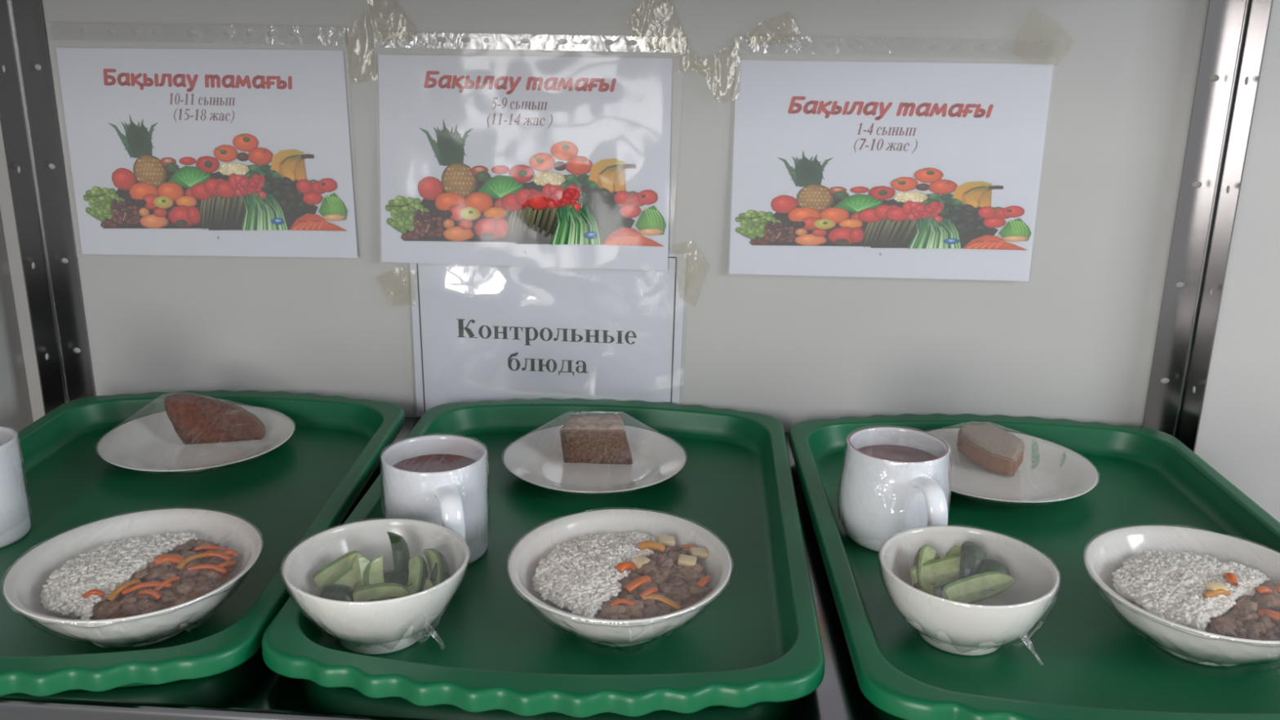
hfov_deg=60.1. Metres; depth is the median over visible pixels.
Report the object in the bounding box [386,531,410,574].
cucumber piece
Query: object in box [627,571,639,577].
meat chunk
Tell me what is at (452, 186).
picture
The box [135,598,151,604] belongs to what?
meat chunk
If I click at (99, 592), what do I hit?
carrot piece
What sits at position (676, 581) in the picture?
meat chunk
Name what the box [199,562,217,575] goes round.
meat chunk
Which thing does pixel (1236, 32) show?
rack
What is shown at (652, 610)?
meat chunk
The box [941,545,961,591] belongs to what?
cucumber piece
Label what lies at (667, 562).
meat chunk
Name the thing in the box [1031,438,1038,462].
print
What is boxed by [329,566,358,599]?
cucumber piece
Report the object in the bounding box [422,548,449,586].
cucumber piece
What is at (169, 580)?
carrot piece
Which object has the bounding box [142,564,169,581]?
meat chunk
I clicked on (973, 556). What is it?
cucumber piece
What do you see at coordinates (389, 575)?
cucumber piece
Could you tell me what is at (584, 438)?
bread slice
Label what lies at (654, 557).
meat chunk
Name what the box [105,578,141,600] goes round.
carrot piece
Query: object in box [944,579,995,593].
cucumber piece
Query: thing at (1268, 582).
meat chunk
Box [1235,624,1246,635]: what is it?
meat chunk
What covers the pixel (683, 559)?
onion piece
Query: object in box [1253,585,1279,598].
meat chunk
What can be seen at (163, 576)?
meat chunk
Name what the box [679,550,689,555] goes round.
meat chunk
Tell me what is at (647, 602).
meat chunk
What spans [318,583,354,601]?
cucumber piece
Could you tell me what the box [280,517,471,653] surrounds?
salad bowl
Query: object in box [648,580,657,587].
meat chunk
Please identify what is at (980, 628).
salad bowl
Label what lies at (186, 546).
meat chunk
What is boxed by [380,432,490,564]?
mug
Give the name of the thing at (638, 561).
onion piece
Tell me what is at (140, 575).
meat chunk
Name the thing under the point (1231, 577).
carrot piece
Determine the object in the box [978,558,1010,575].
cucumber piece
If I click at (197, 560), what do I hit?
meat chunk
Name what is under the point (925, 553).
cucumber piece
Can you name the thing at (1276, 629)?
meat chunk
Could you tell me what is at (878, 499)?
mug
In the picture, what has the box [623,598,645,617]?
meat chunk
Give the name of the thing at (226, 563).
carrot piece
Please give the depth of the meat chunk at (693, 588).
0.77 m
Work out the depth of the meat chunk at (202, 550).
0.80 m
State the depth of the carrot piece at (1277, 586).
0.77 m
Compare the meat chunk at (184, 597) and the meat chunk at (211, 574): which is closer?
the meat chunk at (184, 597)
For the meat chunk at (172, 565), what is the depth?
0.78 m
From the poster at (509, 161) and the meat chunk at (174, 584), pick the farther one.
the poster at (509, 161)
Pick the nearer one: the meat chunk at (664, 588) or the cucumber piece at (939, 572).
the meat chunk at (664, 588)
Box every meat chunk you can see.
[89,599,122,619]
[119,582,138,597]
[119,595,137,611]
[120,601,138,616]
[133,569,148,580]
[135,586,162,599]
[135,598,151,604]
[137,601,164,614]
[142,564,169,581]
[146,578,161,582]
[148,554,171,568]
[148,590,179,603]
[156,571,177,581]
[167,550,179,555]
[168,560,201,576]
[168,563,177,570]
[170,580,181,586]
[175,543,193,551]
[175,594,191,604]
[176,573,186,581]
[176,581,195,595]
[179,548,197,557]
[180,577,195,582]
[186,538,201,550]
[186,558,201,564]
[194,549,205,553]
[194,578,217,593]
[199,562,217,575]
[204,569,222,579]
[205,545,230,561]
[205,556,221,564]
[209,577,220,587]
[600,596,626,617]
[605,612,617,619]
[617,575,651,592]
[617,613,630,618]
[622,588,628,595]
[623,594,634,599]
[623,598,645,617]
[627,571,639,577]
[629,589,640,599]
[633,560,661,575]
[636,591,666,606]
[640,604,661,617]
[645,552,661,564]
[647,570,665,585]
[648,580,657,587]
[655,597,682,612]
[657,552,666,556]
[657,555,678,568]
[657,582,674,595]
[658,566,671,579]
[658,608,670,615]
[660,546,672,552]
[665,544,682,551]
[665,551,680,557]
[666,577,688,586]
[666,594,682,601]
[668,582,692,602]
[671,563,682,569]
[676,562,704,575]
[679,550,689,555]
[682,568,699,581]
[684,580,711,595]
[697,573,705,579]
[1208,620,1238,637]
[1235,608,1258,622]
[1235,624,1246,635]
[1236,599,1257,611]
[1236,634,1247,638]
[1242,618,1267,637]
[1245,631,1258,639]
[1249,591,1279,610]
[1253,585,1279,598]
[1256,605,1279,622]
[1257,612,1275,630]
[1262,579,1277,591]
[1262,628,1275,639]
[1272,625,1279,637]
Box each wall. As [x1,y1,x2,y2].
[0,0,1279,522]
[0,208,33,432]
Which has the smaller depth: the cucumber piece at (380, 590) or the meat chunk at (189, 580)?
the cucumber piece at (380, 590)
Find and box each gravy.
[89,538,235,619]
[595,549,706,618]
[1205,584,1279,639]
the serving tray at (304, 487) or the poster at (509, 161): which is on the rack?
the serving tray at (304, 487)
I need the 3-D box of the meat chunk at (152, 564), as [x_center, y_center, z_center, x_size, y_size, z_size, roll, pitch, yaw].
[-0.338,0.146,0.782,0.020,0.015,0.023,-14,22,-39]
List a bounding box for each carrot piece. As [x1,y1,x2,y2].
[83,589,105,598]
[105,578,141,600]
[121,581,171,595]
[137,588,162,599]
[152,575,180,591]
[154,554,185,564]
[174,553,212,571]
[186,563,227,573]
[194,544,228,551]
[200,551,234,560]
[212,560,236,573]
[221,549,238,556]
[608,598,635,606]
[614,561,635,573]
[622,574,651,594]
[637,540,665,552]
[638,586,657,599]
[641,593,682,610]
[682,543,695,548]
[696,575,711,588]
[1202,588,1230,597]
[1222,572,1238,586]
[1253,585,1272,593]
[1257,608,1279,622]
[1275,583,1279,593]
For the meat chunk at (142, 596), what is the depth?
0.74 m
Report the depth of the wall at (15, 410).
1.20 m
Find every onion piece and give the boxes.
[631,554,649,568]
[657,534,675,546]
[677,553,697,565]
[688,547,708,558]
[1205,582,1229,591]
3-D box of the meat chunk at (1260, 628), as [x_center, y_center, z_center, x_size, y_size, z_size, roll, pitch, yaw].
[0.403,0.178,0.727,0.015,0.014,0.016,-7,19,-23]
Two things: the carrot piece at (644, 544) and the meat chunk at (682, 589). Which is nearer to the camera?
the meat chunk at (682, 589)
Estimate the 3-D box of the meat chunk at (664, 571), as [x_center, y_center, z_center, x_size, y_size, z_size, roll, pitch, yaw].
[0.016,0.152,0.782,0.010,0.011,0.011,11,20,30]
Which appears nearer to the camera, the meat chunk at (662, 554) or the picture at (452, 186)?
the meat chunk at (662, 554)
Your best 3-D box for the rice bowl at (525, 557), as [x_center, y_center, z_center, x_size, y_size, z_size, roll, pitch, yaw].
[-0.014,0.164,0.789,0.160,0.050,0.172,4,17,11]
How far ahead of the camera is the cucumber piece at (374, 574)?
0.77 m
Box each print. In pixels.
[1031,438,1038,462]
[1059,451,1066,467]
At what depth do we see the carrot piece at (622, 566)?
0.77 m
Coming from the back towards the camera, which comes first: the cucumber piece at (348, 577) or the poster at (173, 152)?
the poster at (173, 152)
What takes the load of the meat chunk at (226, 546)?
on the gravy at (193, 594)
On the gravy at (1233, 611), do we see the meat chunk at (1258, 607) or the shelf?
the meat chunk at (1258, 607)
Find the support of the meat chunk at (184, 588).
on the gravy at (193, 594)
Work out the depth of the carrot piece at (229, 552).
0.80 m
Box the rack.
[0,0,1273,719]
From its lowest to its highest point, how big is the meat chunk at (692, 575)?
0.009 m
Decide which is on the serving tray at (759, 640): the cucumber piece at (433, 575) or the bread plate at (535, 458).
the bread plate at (535, 458)
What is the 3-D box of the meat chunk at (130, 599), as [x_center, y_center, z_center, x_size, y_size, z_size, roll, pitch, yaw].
[-0.341,0.164,0.735,0.014,0.011,0.015,5,17,12]
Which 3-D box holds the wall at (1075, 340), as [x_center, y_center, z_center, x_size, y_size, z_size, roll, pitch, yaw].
[0.978,-0.165,1.073,3.330,2.450,0.060,2,17,4]
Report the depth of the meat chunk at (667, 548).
0.82 m
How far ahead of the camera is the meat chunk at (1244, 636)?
0.72 m
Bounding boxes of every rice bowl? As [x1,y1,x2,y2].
[1,506,264,651]
[506,506,733,653]
[1082,524,1279,674]
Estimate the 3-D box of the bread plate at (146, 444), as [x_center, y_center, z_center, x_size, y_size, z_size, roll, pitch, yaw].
[-0.433,0.065,1.082,0.186,0.054,0.186,2,17,4]
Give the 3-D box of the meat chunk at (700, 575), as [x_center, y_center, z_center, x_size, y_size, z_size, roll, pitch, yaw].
[0.043,0.154,0.784,0.010,0.006,0.010,-5,18,-18]
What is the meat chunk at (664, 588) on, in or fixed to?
on the gravy at (692, 599)
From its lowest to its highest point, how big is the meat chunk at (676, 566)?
0.008 m
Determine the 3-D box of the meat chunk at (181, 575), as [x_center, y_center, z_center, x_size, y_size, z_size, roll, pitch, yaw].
[-0.318,0.153,0.766,0.013,0.009,0.007,14,21,37]
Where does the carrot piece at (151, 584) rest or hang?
in the rice bowl at (23, 584)
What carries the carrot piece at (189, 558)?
in the rice bowl at (23, 584)
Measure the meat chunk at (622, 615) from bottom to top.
0.006 m
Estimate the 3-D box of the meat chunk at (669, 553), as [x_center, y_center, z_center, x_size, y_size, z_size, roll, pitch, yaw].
[0.024,0.145,0.814,0.012,0.011,0.017,13,21,33]
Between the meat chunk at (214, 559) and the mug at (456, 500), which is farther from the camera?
the mug at (456, 500)
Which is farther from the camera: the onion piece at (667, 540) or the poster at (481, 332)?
the poster at (481, 332)
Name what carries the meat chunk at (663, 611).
on the gravy at (692, 599)
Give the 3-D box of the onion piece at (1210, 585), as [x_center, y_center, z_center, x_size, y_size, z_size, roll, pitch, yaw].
[0.394,0.156,0.755,0.013,0.007,0.009,-3,17,-13]
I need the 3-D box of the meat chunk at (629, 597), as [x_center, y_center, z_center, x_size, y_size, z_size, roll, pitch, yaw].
[-0.008,0.162,0.748,0.008,0.006,0.008,-3,17,-13]
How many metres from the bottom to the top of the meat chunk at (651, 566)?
0.014 m
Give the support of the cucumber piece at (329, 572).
in the salad bowl at (388, 625)
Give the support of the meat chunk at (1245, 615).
on the gravy at (1233, 611)
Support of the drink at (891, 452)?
in the mug at (878, 499)
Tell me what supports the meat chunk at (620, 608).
on the gravy at (692, 599)
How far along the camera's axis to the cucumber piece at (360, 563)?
0.77 m
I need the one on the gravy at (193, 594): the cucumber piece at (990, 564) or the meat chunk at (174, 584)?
the meat chunk at (174, 584)
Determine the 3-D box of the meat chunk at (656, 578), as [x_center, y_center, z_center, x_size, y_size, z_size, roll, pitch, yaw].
[0.011,0.154,0.774,0.014,0.012,0.017,-1,17,-7]
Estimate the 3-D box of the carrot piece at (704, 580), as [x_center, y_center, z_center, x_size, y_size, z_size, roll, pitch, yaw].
[0.045,0.154,0.772,0.008,0.007,0.018,10,19,27]
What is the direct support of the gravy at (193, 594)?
in the rice bowl at (23, 584)
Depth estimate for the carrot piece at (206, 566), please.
0.77 m
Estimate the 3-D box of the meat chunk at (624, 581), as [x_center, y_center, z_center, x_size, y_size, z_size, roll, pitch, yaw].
[-0.005,0.158,0.765,0.025,0.018,0.019,1,17,1]
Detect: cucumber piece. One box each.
[311,550,360,592]
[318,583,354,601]
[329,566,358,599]
[351,555,372,601]
[352,582,410,601]
[364,555,387,600]
[382,569,408,586]
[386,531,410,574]
[388,577,433,599]
[407,555,428,593]
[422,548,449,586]
[430,561,448,582]
[910,553,987,589]
[913,544,939,595]
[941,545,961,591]
[942,571,1014,604]
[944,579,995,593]
[959,540,987,578]
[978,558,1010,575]
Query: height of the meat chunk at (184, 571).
0.014 m
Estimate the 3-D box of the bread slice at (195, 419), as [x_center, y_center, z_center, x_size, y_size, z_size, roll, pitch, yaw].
[-0.423,0.057,1.103,0.101,0.046,0.040,2,17,4]
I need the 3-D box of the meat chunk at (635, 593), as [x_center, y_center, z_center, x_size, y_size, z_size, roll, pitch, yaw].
[-0.002,0.161,0.753,0.013,0.008,0.010,11,20,30]
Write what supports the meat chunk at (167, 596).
on the gravy at (193, 594)
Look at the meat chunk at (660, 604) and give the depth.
0.74 m
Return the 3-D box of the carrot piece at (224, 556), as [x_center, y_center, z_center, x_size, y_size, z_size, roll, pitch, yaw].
[-0.305,0.141,0.793,0.026,0.008,0.007,0,17,-2]
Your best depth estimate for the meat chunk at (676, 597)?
0.75 m
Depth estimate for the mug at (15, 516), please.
0.89 m
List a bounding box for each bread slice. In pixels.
[164,393,265,444]
[560,414,632,464]
[956,422,1024,476]
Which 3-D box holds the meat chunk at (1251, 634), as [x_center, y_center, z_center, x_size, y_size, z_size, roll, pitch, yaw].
[0.398,0.181,0.719,0.009,0.009,0.011,11,20,30]
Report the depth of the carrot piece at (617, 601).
0.73 m
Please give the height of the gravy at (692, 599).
0.015 m
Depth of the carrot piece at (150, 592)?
0.74 m
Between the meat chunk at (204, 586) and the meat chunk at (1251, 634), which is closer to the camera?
the meat chunk at (1251, 634)
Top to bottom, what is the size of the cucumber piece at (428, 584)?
0.018 m
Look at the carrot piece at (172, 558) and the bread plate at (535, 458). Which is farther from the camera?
the bread plate at (535, 458)
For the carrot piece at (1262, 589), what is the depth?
0.76 m
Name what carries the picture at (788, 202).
attached to the poster at (898, 170)
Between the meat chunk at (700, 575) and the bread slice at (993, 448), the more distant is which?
the bread slice at (993, 448)
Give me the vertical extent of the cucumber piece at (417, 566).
0.036 m
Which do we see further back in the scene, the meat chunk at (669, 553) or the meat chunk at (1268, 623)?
the meat chunk at (669, 553)
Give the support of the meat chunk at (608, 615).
on the gravy at (692, 599)
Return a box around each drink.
[393,453,475,472]
[857,444,937,462]
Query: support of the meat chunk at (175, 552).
on the gravy at (193, 594)
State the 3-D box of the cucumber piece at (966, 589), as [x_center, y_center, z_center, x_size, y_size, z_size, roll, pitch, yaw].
[0.235,0.161,0.773,0.054,0.020,0.012,-5,18,-19]
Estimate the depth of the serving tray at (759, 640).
0.79 m
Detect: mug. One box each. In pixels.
[0,424,31,547]
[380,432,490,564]
[836,425,951,551]
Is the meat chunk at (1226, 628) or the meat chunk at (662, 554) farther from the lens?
the meat chunk at (662, 554)
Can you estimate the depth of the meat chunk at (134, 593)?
0.74 m
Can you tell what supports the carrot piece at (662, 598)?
on the gravy at (692, 599)
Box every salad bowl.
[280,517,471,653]
[877,524,1060,664]
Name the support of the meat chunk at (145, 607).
on the gravy at (193, 594)
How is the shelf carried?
attached to the rack
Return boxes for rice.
[39,531,197,619]
[532,531,657,617]
[1111,549,1270,631]
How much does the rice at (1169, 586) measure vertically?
0.021 m
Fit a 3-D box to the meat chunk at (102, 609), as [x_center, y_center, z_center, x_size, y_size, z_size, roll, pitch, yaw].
[-0.350,0.166,0.728,0.023,0.016,0.016,-14,23,-41]
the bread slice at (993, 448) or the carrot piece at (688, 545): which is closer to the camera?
the carrot piece at (688, 545)
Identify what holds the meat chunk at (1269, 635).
on the gravy at (1233, 611)
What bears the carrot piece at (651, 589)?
in the rice bowl at (525, 557)
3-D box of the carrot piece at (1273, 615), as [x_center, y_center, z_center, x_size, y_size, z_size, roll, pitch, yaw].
[0.422,0.171,0.731,0.024,0.009,0.008,15,22,37]
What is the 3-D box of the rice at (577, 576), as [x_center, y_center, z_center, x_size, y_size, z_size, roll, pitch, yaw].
[-0.037,0.149,0.793,0.074,0.021,0.130,7,18,20]
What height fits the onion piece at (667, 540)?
0.007 m
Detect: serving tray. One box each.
[0,390,404,696]
[262,397,825,717]
[788,413,1279,719]
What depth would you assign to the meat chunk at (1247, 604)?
0.75 m
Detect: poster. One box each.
[56,30,357,257]
[377,35,686,270]
[409,253,686,416]
[728,35,1054,280]
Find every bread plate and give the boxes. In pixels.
[95,391,295,475]
[501,411,687,494]
[924,421,1099,506]
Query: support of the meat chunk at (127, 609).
on the gravy at (193, 594)
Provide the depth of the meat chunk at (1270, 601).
0.75 m
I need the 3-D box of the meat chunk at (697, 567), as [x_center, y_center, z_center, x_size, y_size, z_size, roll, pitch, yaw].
[0.036,0.152,0.793,0.020,0.015,0.025,13,21,33]
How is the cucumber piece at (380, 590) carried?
in the salad bowl at (388, 625)
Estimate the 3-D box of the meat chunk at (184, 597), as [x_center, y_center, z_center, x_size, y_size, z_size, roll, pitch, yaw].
[-0.307,0.163,0.745,0.010,0.008,0.011,12,20,33]
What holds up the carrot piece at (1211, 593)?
in the rice bowl at (1105, 553)
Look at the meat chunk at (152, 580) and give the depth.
0.76 m
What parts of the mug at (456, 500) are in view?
handle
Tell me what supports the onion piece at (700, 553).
in the rice bowl at (525, 557)
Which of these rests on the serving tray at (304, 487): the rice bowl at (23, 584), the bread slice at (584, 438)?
the rice bowl at (23, 584)
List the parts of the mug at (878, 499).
handle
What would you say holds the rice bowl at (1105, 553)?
on the serving tray at (1095, 667)
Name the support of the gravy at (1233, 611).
in the rice bowl at (1105, 553)
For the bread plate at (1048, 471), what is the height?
0.035 m
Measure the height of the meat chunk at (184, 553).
0.014 m
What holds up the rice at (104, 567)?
in the rice bowl at (23, 584)
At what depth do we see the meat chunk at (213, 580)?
0.77 m
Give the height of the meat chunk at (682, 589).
0.012 m
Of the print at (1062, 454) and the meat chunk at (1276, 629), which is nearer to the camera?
the meat chunk at (1276, 629)
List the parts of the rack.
corner post, corner post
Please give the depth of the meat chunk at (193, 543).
0.81 m
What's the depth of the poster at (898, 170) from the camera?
1.09 m
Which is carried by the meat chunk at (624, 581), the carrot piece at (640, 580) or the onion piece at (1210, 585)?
the carrot piece at (640, 580)
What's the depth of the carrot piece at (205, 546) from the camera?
0.80 m
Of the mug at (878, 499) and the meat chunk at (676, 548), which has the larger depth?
the mug at (878, 499)
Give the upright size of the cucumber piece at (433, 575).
0.014 m
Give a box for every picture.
[83,114,347,239]
[385,120,666,253]
[735,150,1031,255]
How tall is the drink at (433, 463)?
0.060 m
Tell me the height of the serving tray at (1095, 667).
0.030 m
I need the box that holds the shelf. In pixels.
[0,417,906,719]
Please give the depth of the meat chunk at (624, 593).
0.76 m

